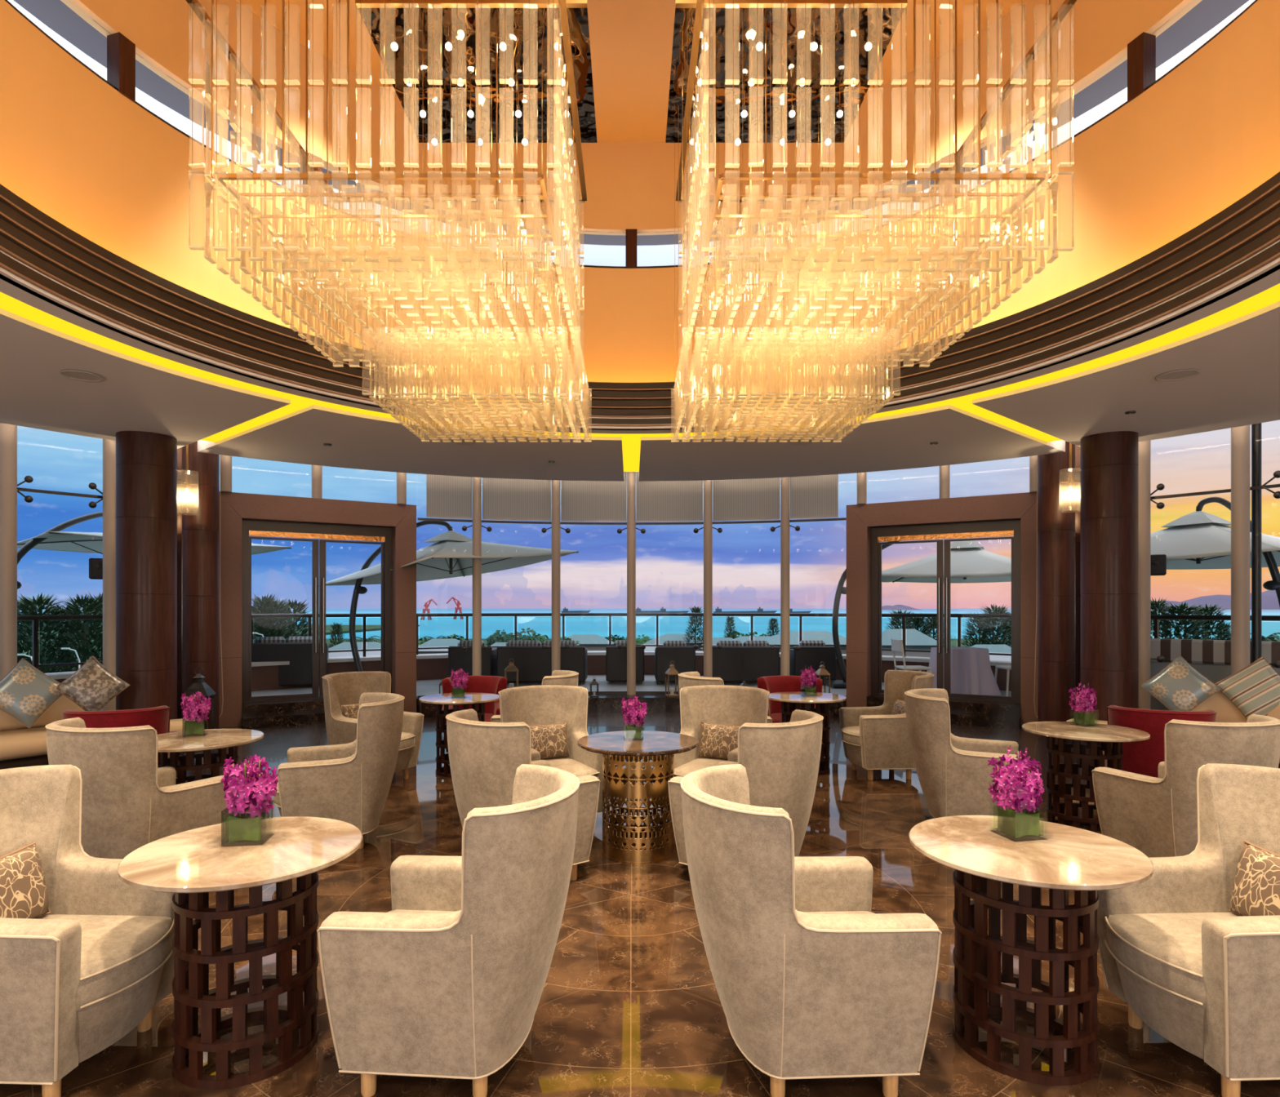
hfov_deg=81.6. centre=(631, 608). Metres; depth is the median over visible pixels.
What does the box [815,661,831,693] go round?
lantern
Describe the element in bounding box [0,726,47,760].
seat cushion
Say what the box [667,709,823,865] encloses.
armchair
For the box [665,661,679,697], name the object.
lantern
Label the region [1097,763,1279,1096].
armchair
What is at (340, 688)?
armchair
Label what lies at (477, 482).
column
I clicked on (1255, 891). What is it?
lumbar cushion
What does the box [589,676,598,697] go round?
lantern
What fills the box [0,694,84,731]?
cushion
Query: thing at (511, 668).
lantern
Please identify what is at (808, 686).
flower arrangement
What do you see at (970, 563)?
umbrella
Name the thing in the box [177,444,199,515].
pendant lamp
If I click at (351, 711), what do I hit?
lumbar cushion
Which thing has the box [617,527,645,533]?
fitting
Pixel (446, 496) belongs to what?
roller blind
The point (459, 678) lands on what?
flower arrangement
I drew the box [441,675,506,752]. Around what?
armchair
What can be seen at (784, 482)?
column
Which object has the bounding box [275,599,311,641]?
tree
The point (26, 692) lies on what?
throw cushion
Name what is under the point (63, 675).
coping
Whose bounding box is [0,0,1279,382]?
wall
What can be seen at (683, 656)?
wicker chair
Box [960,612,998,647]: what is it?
tree
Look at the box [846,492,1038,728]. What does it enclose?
door
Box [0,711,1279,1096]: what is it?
floor
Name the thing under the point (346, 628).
headland
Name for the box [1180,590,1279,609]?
hill
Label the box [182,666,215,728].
lantern
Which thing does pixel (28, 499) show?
fitting
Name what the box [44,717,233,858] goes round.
armchair
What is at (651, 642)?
villa
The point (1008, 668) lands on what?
chair
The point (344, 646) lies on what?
villa
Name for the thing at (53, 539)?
umbrella
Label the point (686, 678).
armchair
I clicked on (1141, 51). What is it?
mullion
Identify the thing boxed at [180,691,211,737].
vase
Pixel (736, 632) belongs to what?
bushy tree
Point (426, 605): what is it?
crane
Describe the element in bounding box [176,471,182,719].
wall
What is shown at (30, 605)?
tree
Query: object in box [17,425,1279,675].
railing
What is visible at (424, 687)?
floor
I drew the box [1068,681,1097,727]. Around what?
vase
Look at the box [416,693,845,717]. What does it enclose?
trim
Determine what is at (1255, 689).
throw cushion
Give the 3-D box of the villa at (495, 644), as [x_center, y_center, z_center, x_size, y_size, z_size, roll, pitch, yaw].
[-11.730,6.387,69.296,5.011,6.427,3.283,0,0,0]
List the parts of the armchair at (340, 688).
seat, leg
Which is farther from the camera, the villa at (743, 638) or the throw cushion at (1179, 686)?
the villa at (743, 638)
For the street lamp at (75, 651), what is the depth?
35.97 m
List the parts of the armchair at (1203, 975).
leg, seat, leg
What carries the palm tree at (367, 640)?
on the ground
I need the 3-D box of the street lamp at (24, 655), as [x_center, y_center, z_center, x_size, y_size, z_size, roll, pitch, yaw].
[-27.733,5.843,34.000,0.880,7.515,0.140,0,0,0]
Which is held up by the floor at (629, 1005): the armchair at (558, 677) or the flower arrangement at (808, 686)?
the armchair at (558, 677)
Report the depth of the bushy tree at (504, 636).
88.50 m
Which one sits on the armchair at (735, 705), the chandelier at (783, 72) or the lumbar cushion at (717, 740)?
the lumbar cushion at (717, 740)
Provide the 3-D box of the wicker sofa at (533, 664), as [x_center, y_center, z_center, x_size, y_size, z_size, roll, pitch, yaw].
[-1.660,1.000,13.975,1.621,0.800,0.750,0,0,0]
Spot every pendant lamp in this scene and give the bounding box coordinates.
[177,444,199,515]
[1058,442,1079,512]
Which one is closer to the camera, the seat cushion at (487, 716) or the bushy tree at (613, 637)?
the seat cushion at (487, 716)
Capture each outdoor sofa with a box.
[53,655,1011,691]
[1151,638,1279,710]
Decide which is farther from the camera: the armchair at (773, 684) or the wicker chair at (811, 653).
the wicker chair at (811, 653)
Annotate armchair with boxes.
[0,764,174,1096]
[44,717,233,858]
[62,705,177,758]
[271,692,404,848]
[316,764,580,1096]
[321,671,423,778]
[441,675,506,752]
[445,709,600,880]
[490,670,578,722]
[498,684,611,813]
[660,684,769,811]
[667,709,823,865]
[678,671,772,723]
[680,764,942,1096]
[757,675,822,723]
[839,670,934,780]
[904,688,1018,818]
[1091,714,1279,857]
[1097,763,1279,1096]
[1102,705,1217,777]
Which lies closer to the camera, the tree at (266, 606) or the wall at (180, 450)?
the wall at (180, 450)
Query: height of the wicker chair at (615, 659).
0.800 m
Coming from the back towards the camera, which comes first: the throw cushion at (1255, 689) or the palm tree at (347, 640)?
the palm tree at (347, 640)
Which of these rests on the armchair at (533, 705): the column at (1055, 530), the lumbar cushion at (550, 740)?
the lumbar cushion at (550, 740)
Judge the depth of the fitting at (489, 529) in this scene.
11.54 m
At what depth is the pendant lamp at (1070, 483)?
8.55 m
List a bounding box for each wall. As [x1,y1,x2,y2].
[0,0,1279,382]
[60,0,1202,235]
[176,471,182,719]
[177,440,197,471]
[1075,444,1079,471]
[1075,471,1080,691]
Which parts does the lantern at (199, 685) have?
frame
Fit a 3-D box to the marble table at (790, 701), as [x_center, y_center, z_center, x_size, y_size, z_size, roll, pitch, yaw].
[1.720,1.234,7.330,0.784,0.733,0.784,0,0,-6]
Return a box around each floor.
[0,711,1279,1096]
[100,675,1011,711]
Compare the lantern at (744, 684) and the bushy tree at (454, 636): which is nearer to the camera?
the lantern at (744, 684)
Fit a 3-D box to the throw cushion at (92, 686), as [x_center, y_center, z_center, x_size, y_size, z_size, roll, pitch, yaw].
[-5.268,0.767,7.250,0.273,0.635,0.633,0,0,37]
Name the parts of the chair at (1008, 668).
leg, seat, leg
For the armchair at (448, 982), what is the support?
on the floor at (629, 1005)
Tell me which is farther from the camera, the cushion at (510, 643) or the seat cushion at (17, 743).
the cushion at (510, 643)
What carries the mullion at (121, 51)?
attached to the clerestory window
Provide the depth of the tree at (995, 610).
57.57 m
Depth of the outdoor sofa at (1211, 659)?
9.38 m
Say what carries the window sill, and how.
attached to the wall at (1205, 135)
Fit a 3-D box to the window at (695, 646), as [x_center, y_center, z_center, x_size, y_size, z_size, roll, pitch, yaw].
[1.219,0.620,11.831,0.460,0.084,0.184,0,0,0]
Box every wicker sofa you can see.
[251,636,328,685]
[497,640,587,684]
[712,640,779,681]
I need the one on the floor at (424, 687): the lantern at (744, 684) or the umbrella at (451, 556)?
the umbrella at (451, 556)
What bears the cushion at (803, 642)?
on the wicker chair at (811, 653)
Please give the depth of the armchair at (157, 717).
5.55 m
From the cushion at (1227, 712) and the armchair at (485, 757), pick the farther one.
the cushion at (1227, 712)
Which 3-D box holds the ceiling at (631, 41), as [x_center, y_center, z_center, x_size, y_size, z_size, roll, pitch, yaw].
[0.000,-5.025,4.140,7.700,0.150,7.700,0,0,0]
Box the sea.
[19,608,1279,639]
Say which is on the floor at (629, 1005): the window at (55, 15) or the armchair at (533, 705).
the armchair at (533, 705)
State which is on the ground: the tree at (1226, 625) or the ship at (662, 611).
the tree at (1226, 625)
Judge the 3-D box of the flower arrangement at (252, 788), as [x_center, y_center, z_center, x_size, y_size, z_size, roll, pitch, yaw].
[-1.425,0.708,2.781,0.194,0.318,0.184,0,0,-9]
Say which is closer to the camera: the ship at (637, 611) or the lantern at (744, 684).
the lantern at (744, 684)
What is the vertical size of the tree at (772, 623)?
8.498 m
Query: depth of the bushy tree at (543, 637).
89.44 m
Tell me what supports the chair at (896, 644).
on the floor at (424, 687)
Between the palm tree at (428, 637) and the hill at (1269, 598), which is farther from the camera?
the hill at (1269, 598)
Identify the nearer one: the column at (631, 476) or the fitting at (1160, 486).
the fitting at (1160, 486)
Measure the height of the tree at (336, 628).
8.389 m
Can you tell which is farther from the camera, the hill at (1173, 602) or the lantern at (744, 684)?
the hill at (1173, 602)
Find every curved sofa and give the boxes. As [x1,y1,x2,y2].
[0,694,194,769]
[1066,691,1279,768]
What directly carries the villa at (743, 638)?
on the ground
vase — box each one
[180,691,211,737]
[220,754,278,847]
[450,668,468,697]
[621,696,647,740]
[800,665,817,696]
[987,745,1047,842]
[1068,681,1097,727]
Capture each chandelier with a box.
[186,0,597,442]
[665,0,1076,442]
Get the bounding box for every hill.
[881,604,919,609]
[1155,600,1224,609]
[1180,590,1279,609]
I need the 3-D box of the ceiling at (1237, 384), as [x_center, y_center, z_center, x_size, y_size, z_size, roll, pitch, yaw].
[0.000,-1.990,5.595,14.746,0.300,10.249,0,0,0]
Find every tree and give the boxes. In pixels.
[17,592,86,673]
[17,599,60,673]
[37,593,102,673]
[38,604,94,672]
[67,591,102,671]
[251,593,287,639]
[251,604,268,638]
[253,597,301,642]
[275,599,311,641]
[326,622,345,648]
[337,639,362,644]
[355,635,381,642]
[417,634,469,645]
[417,635,447,642]
[485,627,546,645]
[516,632,579,644]
[604,634,625,644]
[622,634,650,644]
[681,605,702,651]
[723,616,736,639]
[725,631,771,639]
[765,617,780,636]
[883,608,916,630]
[906,613,937,640]
[924,617,952,640]
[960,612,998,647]
[972,604,1011,647]
[990,610,1011,646]
[1151,597,1177,639]
[1151,601,1214,639]
[1182,603,1231,640]
[1213,622,1231,640]
[1249,632,1279,641]
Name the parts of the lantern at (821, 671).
frame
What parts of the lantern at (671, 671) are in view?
frame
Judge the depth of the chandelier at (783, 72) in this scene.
4.06 m
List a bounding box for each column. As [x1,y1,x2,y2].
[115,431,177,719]
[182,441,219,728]
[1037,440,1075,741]
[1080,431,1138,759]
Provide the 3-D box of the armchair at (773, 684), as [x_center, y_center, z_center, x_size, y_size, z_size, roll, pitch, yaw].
[1.714,1.180,8.022,0.702,0.840,0.843,0,0,12]
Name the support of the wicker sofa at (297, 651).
on the floor at (424, 687)
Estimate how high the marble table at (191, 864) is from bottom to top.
0.733 m
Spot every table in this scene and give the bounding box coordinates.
[117,816,362,1089]
[157,728,263,784]
[418,692,499,777]
[577,730,698,864]
[768,691,846,775]
[908,815,1153,1085]
[926,646,1000,695]
[1022,721,1150,832]
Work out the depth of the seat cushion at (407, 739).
6.80 m
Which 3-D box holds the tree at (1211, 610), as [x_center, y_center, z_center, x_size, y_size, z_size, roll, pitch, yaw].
[44.707,4.586,57.945,8.226,10.035,7.208,0,0,-12]
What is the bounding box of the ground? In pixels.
[21,639,1279,667]
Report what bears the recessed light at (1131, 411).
in the ceiling at (1237, 384)
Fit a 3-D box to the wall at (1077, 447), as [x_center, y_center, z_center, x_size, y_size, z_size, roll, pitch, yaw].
[6.014,-0.650,9.735,0.885,4.500,0.824,0,0,0]
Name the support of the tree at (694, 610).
on the ground
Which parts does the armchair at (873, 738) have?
seat, leg, leg, leg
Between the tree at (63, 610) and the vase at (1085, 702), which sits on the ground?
the tree at (63, 610)
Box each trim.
[0,171,1279,430]
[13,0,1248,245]
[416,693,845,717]
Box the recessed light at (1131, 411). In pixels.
[1124,410,1136,414]
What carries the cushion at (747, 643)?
on the wicker sofa at (748, 660)
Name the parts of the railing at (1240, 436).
post, post, post, post, post, post, post, post, post, terrace railing, post, post, post, post, post, post, post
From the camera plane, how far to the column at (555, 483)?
11.74 m
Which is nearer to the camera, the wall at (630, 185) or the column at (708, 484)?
the wall at (630, 185)
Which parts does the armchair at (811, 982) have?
leg, leg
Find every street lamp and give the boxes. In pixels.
[17,653,31,659]
[61,648,79,669]
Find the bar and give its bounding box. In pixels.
[417,517,846,524]
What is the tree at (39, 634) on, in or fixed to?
on the ground
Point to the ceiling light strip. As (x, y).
(631, 442)
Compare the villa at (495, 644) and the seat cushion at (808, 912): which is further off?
the villa at (495, 644)
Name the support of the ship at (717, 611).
on the sea
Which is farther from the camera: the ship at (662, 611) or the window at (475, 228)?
the ship at (662, 611)
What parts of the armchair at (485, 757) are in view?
leg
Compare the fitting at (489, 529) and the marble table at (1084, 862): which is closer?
the marble table at (1084, 862)
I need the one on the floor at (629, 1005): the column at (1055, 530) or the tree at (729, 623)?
the column at (1055, 530)
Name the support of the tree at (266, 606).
on the ground
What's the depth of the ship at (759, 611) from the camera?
1416.67 m
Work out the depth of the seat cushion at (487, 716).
7.90 m
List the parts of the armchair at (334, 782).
leg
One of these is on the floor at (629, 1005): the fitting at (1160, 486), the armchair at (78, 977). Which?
the armchair at (78, 977)
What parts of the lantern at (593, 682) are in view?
frame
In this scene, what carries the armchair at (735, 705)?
on the floor at (629, 1005)
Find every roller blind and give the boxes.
[426,474,471,519]
[482,477,551,521]
[560,471,626,521]
[635,471,702,521]
[712,477,779,521]
[790,474,838,519]
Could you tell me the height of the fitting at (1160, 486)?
0.312 m
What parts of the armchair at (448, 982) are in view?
leg, leg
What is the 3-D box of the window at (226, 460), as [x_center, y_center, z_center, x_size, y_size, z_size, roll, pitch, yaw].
[-5.455,-2.235,9.979,0.140,1.330,0.140,0,0,0]
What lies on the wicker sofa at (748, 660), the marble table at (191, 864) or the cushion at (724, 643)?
the cushion at (724, 643)
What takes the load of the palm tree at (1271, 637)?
on the ground
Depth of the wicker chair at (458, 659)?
13.60 m
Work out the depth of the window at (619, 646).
11.87 m
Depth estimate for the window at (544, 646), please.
11.80 m
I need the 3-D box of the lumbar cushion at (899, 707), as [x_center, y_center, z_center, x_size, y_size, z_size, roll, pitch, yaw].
[2.620,1.025,7.152,0.173,0.295,0.405,0,0,-3]
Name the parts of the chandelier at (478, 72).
frame, grid frame, bulb, bulb, bulb, bulb, bulb, bulb, bulb, bulb, bulb, bulb, bulb, bulb, bulb, bulb, bulb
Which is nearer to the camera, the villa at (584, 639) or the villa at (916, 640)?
the villa at (916, 640)
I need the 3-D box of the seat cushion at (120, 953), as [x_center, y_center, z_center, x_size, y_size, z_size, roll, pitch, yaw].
[-2.019,1.227,2.612,0.668,0.146,0.457,0,0,2]
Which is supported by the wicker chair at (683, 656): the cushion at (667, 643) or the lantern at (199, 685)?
the cushion at (667, 643)
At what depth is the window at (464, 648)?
11.55 m
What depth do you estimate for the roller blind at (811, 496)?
11.47 m
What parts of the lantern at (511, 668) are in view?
frame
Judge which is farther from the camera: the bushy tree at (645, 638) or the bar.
the bushy tree at (645, 638)
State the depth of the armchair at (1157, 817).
4.14 m
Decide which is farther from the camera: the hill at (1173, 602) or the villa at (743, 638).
the hill at (1173, 602)
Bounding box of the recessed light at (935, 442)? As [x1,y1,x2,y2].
[929,441,937,444]
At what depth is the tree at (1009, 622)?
59.66 m
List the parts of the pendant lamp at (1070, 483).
lamp shade, rod, bulb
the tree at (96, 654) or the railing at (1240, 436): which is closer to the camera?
the railing at (1240, 436)
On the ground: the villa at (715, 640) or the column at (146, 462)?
the villa at (715, 640)
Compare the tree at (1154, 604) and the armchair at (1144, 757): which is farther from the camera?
the tree at (1154, 604)
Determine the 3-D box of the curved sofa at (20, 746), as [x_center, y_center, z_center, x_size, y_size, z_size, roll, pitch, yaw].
[-5.936,1.180,5.095,2.888,0.840,5.582,0,0,0]
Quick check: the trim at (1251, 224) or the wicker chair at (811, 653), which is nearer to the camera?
the trim at (1251, 224)
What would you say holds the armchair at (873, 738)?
on the floor at (629, 1005)
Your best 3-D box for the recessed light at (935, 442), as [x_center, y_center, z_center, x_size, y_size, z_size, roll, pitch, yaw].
[3.364,-1.834,8.239,0.090,0.012,0.090,0,0,0]
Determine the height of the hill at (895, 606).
37.457 m
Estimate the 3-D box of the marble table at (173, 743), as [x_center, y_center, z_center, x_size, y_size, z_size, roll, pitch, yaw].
[-2.895,1.234,4.960,0.784,0.733,0.784,0,0,-43]
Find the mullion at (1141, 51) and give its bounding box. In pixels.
[1127,31,1155,102]
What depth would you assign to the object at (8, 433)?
8.30 m
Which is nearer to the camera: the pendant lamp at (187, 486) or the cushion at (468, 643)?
the pendant lamp at (187, 486)
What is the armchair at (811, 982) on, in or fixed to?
on the floor at (629, 1005)
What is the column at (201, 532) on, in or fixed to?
on the floor at (629, 1005)
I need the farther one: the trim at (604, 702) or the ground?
the ground
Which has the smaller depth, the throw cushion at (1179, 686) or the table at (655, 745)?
the table at (655, 745)
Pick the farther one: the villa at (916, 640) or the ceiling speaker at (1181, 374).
the villa at (916, 640)
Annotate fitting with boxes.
[17,475,33,502]
[88,482,102,508]
[462,524,492,532]
[541,526,570,533]
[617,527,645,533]
[693,527,722,533]
[769,524,799,532]
[1150,483,1164,509]
[1261,471,1279,498]
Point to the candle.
(672, 691)
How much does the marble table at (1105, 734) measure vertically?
0.733 m
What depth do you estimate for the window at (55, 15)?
5.96 m
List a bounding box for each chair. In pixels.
[448,640,497,677]
[605,640,644,684]
[654,640,695,684]
[789,640,835,681]
[890,638,932,673]
[995,665,1011,696]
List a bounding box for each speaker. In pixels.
[59,368,103,382]
[88,558,102,579]
[448,438,475,444]
[790,438,816,444]
[1151,554,1166,575]
[1155,368,1199,381]
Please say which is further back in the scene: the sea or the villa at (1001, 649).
the sea
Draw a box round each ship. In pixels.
[561,607,590,613]
[635,607,660,613]
[657,607,689,613]
[712,607,757,613]
[755,607,777,613]
[789,608,810,613]
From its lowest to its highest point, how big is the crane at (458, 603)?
20.087 m
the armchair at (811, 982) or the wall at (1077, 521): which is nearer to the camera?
the armchair at (811, 982)
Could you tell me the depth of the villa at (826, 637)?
66.83 m
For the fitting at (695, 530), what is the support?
attached to the column at (708, 484)
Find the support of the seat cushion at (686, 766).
on the armchair at (735, 705)
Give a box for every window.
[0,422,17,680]
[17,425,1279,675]
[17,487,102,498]
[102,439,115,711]
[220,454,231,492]
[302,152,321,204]
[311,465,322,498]
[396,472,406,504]
[417,691,846,698]
[462,645,492,651]
[471,212,484,252]
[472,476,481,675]
[541,644,570,649]
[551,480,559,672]
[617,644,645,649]
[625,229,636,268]
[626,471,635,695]
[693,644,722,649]
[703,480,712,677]
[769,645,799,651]
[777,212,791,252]
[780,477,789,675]
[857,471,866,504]
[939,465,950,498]
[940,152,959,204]
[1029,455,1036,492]
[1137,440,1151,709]
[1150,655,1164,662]
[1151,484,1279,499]
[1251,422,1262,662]
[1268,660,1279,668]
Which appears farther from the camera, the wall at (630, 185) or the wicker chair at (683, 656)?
the wicker chair at (683, 656)
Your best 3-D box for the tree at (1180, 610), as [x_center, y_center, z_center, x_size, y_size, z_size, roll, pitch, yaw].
[41.814,4.537,55.639,8.398,10.133,9.584,0,0,-42]
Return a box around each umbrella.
[17,511,292,589]
[325,520,578,671]
[825,537,1011,688]
[1151,496,1279,607]
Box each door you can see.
[218,491,416,728]
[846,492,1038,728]
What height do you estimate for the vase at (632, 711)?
0.284 m
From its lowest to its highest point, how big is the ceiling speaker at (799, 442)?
0.012 m
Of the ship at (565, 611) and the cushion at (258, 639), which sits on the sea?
the ship at (565, 611)
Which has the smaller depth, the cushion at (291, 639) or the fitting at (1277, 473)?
the fitting at (1277, 473)
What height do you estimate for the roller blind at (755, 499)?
1.305 m
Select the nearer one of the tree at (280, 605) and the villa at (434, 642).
the tree at (280, 605)
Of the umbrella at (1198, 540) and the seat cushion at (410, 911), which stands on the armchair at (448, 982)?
the seat cushion at (410, 911)
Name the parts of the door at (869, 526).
panel, handle, head panel, frame, handle, panel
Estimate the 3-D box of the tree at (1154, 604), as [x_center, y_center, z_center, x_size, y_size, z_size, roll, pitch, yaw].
[40.852,4.333,58.056,5.982,10.540,5.242,0,0,8]
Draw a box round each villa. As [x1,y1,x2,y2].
[328,642,381,657]
[417,638,460,653]
[490,642,506,648]
[561,634,613,650]
[642,640,671,650]
[646,633,702,651]
[702,637,733,651]
[729,635,769,643]
[756,631,846,654]
[881,629,937,657]
[970,644,1011,661]
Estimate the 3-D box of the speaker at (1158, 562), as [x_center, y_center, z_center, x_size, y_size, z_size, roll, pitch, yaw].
[6.619,-0.550,9.341,0.200,0.260,0.391,0,0,34]
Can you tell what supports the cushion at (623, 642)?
on the wicker chair at (615, 659)
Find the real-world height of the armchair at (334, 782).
0.985 m
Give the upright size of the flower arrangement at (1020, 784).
0.343 m
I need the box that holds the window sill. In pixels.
[4,0,1257,268]
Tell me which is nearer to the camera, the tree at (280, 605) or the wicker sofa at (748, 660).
the wicker sofa at (748, 660)
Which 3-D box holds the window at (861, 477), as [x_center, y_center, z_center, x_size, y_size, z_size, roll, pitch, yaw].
[3.470,-2.235,11.165,0.140,1.330,0.140,0,0,0]
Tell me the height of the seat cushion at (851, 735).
0.146 m
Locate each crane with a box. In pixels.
[420,599,437,620]
[446,597,463,619]
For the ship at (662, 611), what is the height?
13.000 m
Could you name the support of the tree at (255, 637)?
on the ground
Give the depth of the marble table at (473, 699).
7.09 m
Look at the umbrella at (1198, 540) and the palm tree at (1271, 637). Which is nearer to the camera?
the umbrella at (1198, 540)
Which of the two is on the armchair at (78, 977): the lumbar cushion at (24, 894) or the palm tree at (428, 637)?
the lumbar cushion at (24, 894)
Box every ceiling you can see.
[0,240,1279,481]
[236,0,1026,142]
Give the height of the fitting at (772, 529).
0.110 m
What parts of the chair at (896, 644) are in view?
backrest, seat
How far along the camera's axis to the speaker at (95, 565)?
9.28 m
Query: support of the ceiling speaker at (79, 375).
attached to the ceiling at (1237, 384)
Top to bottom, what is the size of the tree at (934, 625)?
9.173 m
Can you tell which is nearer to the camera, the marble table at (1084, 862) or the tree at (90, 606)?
the marble table at (1084, 862)
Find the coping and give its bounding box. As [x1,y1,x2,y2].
[44,650,1011,679]
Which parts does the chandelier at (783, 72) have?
bulb, bulb, bulb, bulb, bulb, bulb, bulb, bulb, bulb, bulb, bulb, bulb, bulb, grid frame, frame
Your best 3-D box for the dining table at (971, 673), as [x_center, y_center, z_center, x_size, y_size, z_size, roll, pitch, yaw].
[5.310,1.020,12.000,0.936,0.760,0.813,0,0,-17]
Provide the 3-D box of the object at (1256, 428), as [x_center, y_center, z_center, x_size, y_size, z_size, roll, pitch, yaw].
[7.185,-0.760,8.520,0.090,4.280,0.090,0,0,0]
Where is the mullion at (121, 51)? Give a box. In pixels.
[106,31,135,102]
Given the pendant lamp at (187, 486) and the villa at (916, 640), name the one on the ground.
the villa at (916, 640)
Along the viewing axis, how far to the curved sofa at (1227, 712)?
7.19 m
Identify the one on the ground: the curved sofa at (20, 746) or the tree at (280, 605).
the tree at (280, 605)
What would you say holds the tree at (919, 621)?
on the ground
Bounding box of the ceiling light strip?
[0,283,1279,471]
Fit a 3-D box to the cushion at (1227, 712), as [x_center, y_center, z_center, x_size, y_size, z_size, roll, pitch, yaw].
[6.154,0.960,6.820,0.379,0.400,1.886,0,0,-31]
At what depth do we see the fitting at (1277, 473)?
8.21 m
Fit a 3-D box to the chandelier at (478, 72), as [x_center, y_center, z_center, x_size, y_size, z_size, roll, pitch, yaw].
[-1.129,-3.027,4.190,1.799,3.845,1.728,0,0,0]
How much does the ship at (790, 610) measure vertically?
13.000 m
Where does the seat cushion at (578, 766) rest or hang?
on the armchair at (533, 705)
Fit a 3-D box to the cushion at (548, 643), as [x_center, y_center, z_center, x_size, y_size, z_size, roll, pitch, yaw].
[-1.335,0.780,13.815,0.650,0.360,0.170,0,0,0]
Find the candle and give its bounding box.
[670,688,674,694]
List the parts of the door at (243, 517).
panel, handle, frame, head panel, handle, panel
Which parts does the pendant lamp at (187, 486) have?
bulb, rod, lamp shade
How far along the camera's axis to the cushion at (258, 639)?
12.94 m
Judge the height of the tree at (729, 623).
8.728 m
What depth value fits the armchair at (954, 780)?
5.14 m
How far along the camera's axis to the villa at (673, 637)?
96.92 m
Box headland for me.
[18,625,419,644]
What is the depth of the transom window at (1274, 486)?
8.78 m
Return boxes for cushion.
[0,657,62,728]
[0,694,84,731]
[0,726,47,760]
[0,841,50,919]
[37,914,173,1012]
[55,656,130,711]
[253,636,285,643]
[273,782,280,808]
[286,636,311,642]
[339,702,359,719]
[387,909,453,913]
[398,732,414,751]
[457,640,484,646]
[484,713,494,722]
[506,640,541,646]
[528,721,569,759]
[540,757,599,779]
[542,640,577,646]
[613,640,626,645]
[662,640,686,646]
[674,757,728,777]
[697,721,741,759]
[716,640,742,646]
[742,640,768,646]
[769,713,781,723]
[799,640,825,645]
[803,911,874,914]
[842,725,861,747]
[891,697,906,715]
[1106,912,1241,1008]
[1139,654,1222,711]
[1191,691,1279,722]
[1214,656,1279,719]
[1228,840,1279,916]
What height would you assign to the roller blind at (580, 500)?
1.305 m
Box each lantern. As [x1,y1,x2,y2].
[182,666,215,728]
[504,658,518,688]
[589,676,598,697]
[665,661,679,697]
[739,679,749,686]
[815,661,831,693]
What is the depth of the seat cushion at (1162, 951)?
2.58 m
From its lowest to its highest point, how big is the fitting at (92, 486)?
0.312 m
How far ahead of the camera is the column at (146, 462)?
7.73 m
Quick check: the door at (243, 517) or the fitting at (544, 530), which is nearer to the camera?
the door at (243, 517)

